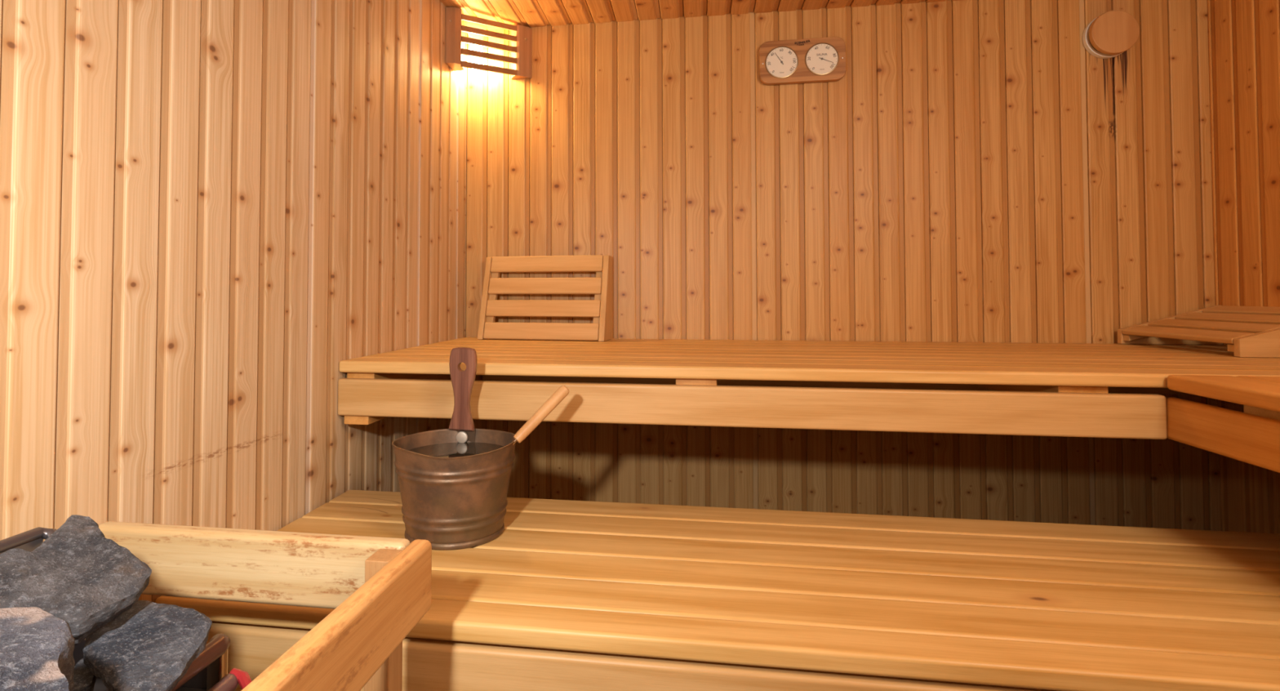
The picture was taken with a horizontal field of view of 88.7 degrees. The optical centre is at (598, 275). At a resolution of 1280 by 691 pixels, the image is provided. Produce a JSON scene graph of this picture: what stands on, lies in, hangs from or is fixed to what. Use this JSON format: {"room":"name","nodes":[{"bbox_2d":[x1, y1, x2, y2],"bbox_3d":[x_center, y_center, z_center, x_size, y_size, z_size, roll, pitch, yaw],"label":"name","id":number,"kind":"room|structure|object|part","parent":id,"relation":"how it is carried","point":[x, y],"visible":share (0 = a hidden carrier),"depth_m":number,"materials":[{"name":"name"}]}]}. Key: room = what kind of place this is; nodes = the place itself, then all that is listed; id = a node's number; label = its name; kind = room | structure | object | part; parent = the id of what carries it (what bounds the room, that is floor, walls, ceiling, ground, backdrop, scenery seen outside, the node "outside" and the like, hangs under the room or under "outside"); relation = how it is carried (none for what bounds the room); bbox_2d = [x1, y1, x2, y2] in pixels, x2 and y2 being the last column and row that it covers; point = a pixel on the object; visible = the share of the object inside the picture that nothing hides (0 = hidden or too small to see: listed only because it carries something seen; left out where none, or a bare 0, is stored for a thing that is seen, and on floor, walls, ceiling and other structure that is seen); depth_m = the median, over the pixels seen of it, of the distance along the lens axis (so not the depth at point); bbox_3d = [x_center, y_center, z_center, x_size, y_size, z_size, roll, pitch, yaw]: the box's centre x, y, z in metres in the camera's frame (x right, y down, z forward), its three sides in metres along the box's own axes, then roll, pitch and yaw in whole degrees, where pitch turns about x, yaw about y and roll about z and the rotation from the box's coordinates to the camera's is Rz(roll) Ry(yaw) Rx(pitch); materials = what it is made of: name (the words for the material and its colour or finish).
{"room":"sauna","nodes":[
{"label":"sauna","id":0,"kind":"room"},
{"bbox_2d":[0,0,466,602],"bbox_3d":[-0.704,0.043,1.033,0.030,2.030,2.750,0,-2,9],"label":"wall","id":1,"kind":"structure","parent":0,"point":[209,208],"depth_m":1.14,"materials":[{"name":"brown wood"}]},
{"bbox_2d":[0,514,252,690],"bbox_3d":[-0.512,0.502,0.539,0.401,0.485,0.457,0,-2,9],"label":"heater","id":2,"kind":"object","parent":1,"relation":"attached to","point":[78,575],"depth_m":0.63,"materials":[{"name":"grey stone"}]},
{"bbox_3d":[-0.706,0.524,0.562,0.011,0.442,0.446,0,-2,9],"label":"wall panel","id":3,"kind":"part","parent":2,"relation":"part of","materials":[{"name":"grey metal"}]},
{"bbox_3d":[-0.418,0.306,0.472,0.187,0.090,0.070,-2,-2,42],"label":"heater stone","id":4,"kind":"part","parent":2,"relation":"part of","materials":[{"name":"grey stone"}]},
{"bbox_3d":[-0.487,0.399,0.617,0.032,0.049,0.077,0,-2,-16],"label":"heater stone","id":5,"kind":"part","parent":2,"relation":"part of","materials":[{"name":"grey stone"}]},
{"bbox_3d":[-0.546,0.520,0.544,0.333,0.449,0.457,0,-2,9],"label":"sauna heater","id":6,"kind":"part","parent":2,"relation":"part of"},
{"bbox_3d":[-0.543,0.580,0.729,0.252,0.340,0.008,0,-2,9],"label":"panel","id":7,"kind":"part","parent":2,"relation":"part of","materials":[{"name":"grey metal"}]},
{"bbox_3d":[-0.445,0.367,0.648,0.187,0.052,0.099,-1,-2,36],"label":"heater stone","id":8,"kind":"part","parent":2,"relation":"part of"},
{"bbox_3d":[-0.414,0.576,0.707,0.018,0.346,0.014,0,-2,9],"label":"corner post","id":9,"kind":"part","parent":2,"relation":"part of","materials":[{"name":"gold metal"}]},
{"bbox_3d":[-0.387,0.466,0.619,0.041,0.091,0.174,0,-2,9],"label":"trim","id":10,"kind":"part","parent":2,"relation":"part of","materials":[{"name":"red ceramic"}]},
{"bbox_2d":[440,0,958,30],"bbox_3d":[0.510,-0.971,0.879,2.485,0.048,2.750,0,-2,9],"label":"ceiling","id":11,"kind":"structure","parent":0,"point":[532,13],"depth_m":2.23,"materials":[{"name":"brown wood"}]},
{"bbox_2d":[465,0,1221,530],"bbox_3d":[0.717,0.076,2.224,2.485,2.030,0.030,0,-2,9],"label":"wall","id":12,"kind":"structure","parent":0,"point":[972,172],"depth_m":2.19,"materials":[{"name":"brown wood"}]},
{"bbox_2d":[465,21,487,70],"bbox_3d":[-0.436,-0.819,2.335,0.076,0.171,0.076,0,-2,9],"label":"lamp","id":13,"kind":"object","parent":12,"relation":"attached to","point":[476,47],"visible":0.52,"depth_m":2.31,"materials":[{"name":"white glass"}]},
{"bbox_3d":[-0.436,-0.776,2.334,0.064,0.086,0.064,0,-2,9],"label":"globe","id":14,"kind":"part","parent":13,"relation":"part of","materials":[{"name":"beige glass"}]},
{"bbox_2d":[445,7,532,79],"bbox_3d":[-0.395,-0.805,2.313,0.323,0.196,0.079,1,-2,-36],"label":"lampshade","id":15,"kind":"object","parent":12,"relation":"attached to","point":[521,37],"visible":1,"depth_m":2.28,"materials":[{"name":"brown wood"}]},
{"bbox_3d":[-0.486,-0.810,2.240,0.048,0.191,0.082,0,-2,9],"label":"post","id":16,"kind":"part","parent":15,"relation":"part of","materials":[{"name":"brown wood"}]},
{"bbox_3d":[-0.282,-0.809,2.365,0.078,0.185,0.037,0,-2,9],"label":"post","id":17,"kind":"part","parent":15,"relation":"part of","materials":[{"name":"brown wood"}]},
{"bbox_2d":[758,36,846,84],"bbox_3d":[0.692,-0.728,2.219,0.284,0.146,0.030,-1,-2,9],"label":"thermometer hygrometer","id":18,"kind":"object","parent":12,"relation":"attached to","point":[817,60],"visible":1,"depth_m":2.21,"materials":[{"name":"brown wood"}]},
{"bbox_2d":[337,337,1279,439],"bbox_3d":[0.648,0.282,1.774,2.420,0.150,0.858,0,-2,9],"label":"bench","id":19,"kind":"object","parent":12,"relation":"attached to","point":[1062,389],"visible":0.88,"depth_m":1.43,"materials":[{"name":"brown wood"}]},
{"bbox_2d":[477,254,611,341],"bbox_3d":[-0.185,0.076,2.256,0.448,0.289,0.121,0,-2,13],"label":"backrest","id":20,"kind":"object","parent":19,"relation":"on","point":[599,308],"visible":1,"depth_m":2.23,"materials":[{"name":"brown wood"}]},
{"bbox_3d":[-0.370,0.077,2.303,0.025,0.276,0.094,0,-2,13],"label":"rail","id":21,"kind":"part","parent":20,"relation":"part of","materials":[{"name":"brown wood"}]},
{"bbox_3d":[0.002,0.075,2.214,0.025,0.276,0.094,0,-2,13],"label":"rail","id":22,"kind":"part","parent":20,"relation":"part of","materials":[{"name":"brown wood"}]},
{"bbox_2d":[1117,304,1279,357],"bbox_3d":[1.742,0.146,1.809,0.289,0.121,0.448,0,-2,7],"label":"headrest cover","id":23,"kind":"object","parent":19,"relation":"on","point":[1248,331],"visible":1,"depth_m":1.80,"materials":[{"name":"brown wood"}]},
{"bbox_3d":[1.764,0.154,1.999,0.276,0.094,0.025,0,-2,7],"label":"rail","id":24,"kind":"part","parent":23,"relation":"part of","materials":[{"name":"brown wood"}]},
{"bbox_3d":[1.721,0.143,1.619,0.276,0.094,0.025,0,-2,7],"label":"rail","id":25,"kind":"part","parent":23,"relation":"part of","materials":[{"name":"brown wood"}]},
{"bbox_2d":[1082,9,1139,58],"bbox_3d":[1.625,-0.764,2.071,0.138,0.138,0.050,0,-2,9],"label":"air vent","id":26,"kind":"object","parent":12,"relation":"in","point":[1113,33],"visible":1,"depth_m":2.05,"materials":[{"name":"brown wood"}]},
{"bbox_2d":[1207,0,1279,533],"bbox_3d":[1.724,0.032,0.668,0.030,2.030,2.750,0,-2,9],"label":"wall","id":27,"kind":"structure","parent":0,"point":[1244,35],"depth_m":1.91,"materials":[{"name":"brown wood"}]},
{"bbox_2d":[1165,374,1279,472],"bbox_3d":[1.315,0.603,0.361,0.684,0.872,1.754,0,-2,9],"label":"bench","id":28,"kind":"object","parent":27,"relation":"attached to","point":[1251,436],"visible":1,"depth_m":1.13,"materials":[{"name":"brown wood"}]},
{"bbox_3d":[0.511,1.077,0.821,2.485,0.050,2.810,0,-2,9],"label":"floor","id":29,"kind":"structure","parent":0,"visible":0},
{"bbox_2d":[98,520,431,690],"bbox_3d":[-0.502,0.693,0.598,0.490,0.707,0.587,0,-2,9],"label":"guard","id":30,"kind":"object","parent":29,"relation":"on","point":[377,588],"visible":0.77,"depth_m":0.85,"materials":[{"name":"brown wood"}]},
{"bbox_3d":[-0.269,0.702,0.812,0.033,0.701,0.040,0,-2,9],"label":"post","id":31,"kind":"part","parent":30,"relation":"part of","materials":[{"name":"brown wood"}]},
{"bbox_2d":[155,489,1279,690],"bbox_3d":[0.544,0.780,1.102,2.400,0.560,0.573,0,-2,9],"label":"bench","id":32,"kind":"object","parent":29,"relation":"on","point":[571,595],"visible":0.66,"depth_m":0.99,"materials":[{"name":"brown wood"}]},
{"bbox_2d":[391,346,515,550],"bbox_3d":[-0.282,0.328,1.293,0.249,0.354,0.244,0,-2,9],"label":"bucket","id":33,"kind":"object","parent":32,"relation":"on","point":[454,481],"visible":1,"depth_m":1.21,"materials":[{"name":"brown metal"}]},
{"bbox_3d":[-0.290,0.243,1.401,0.059,0.176,0.016,0,-2,9],"label":"handle","id":34,"kind":"part","parent":33,"relation":"part of","materials":[{"name":"brown wood"}]},
{"bbox_2d":[513,385,568,444],"bbox_3d":[-0.161,0.341,1.292,0.210,0.238,0.068,0,-2,-8],"label":"ladle","id":35,"kind":"object","parent":33,"relation":"in","point":[562,391],"visible":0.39,"depth_m":1.29,"materials":[{"name":"brown wood"}]}
]}

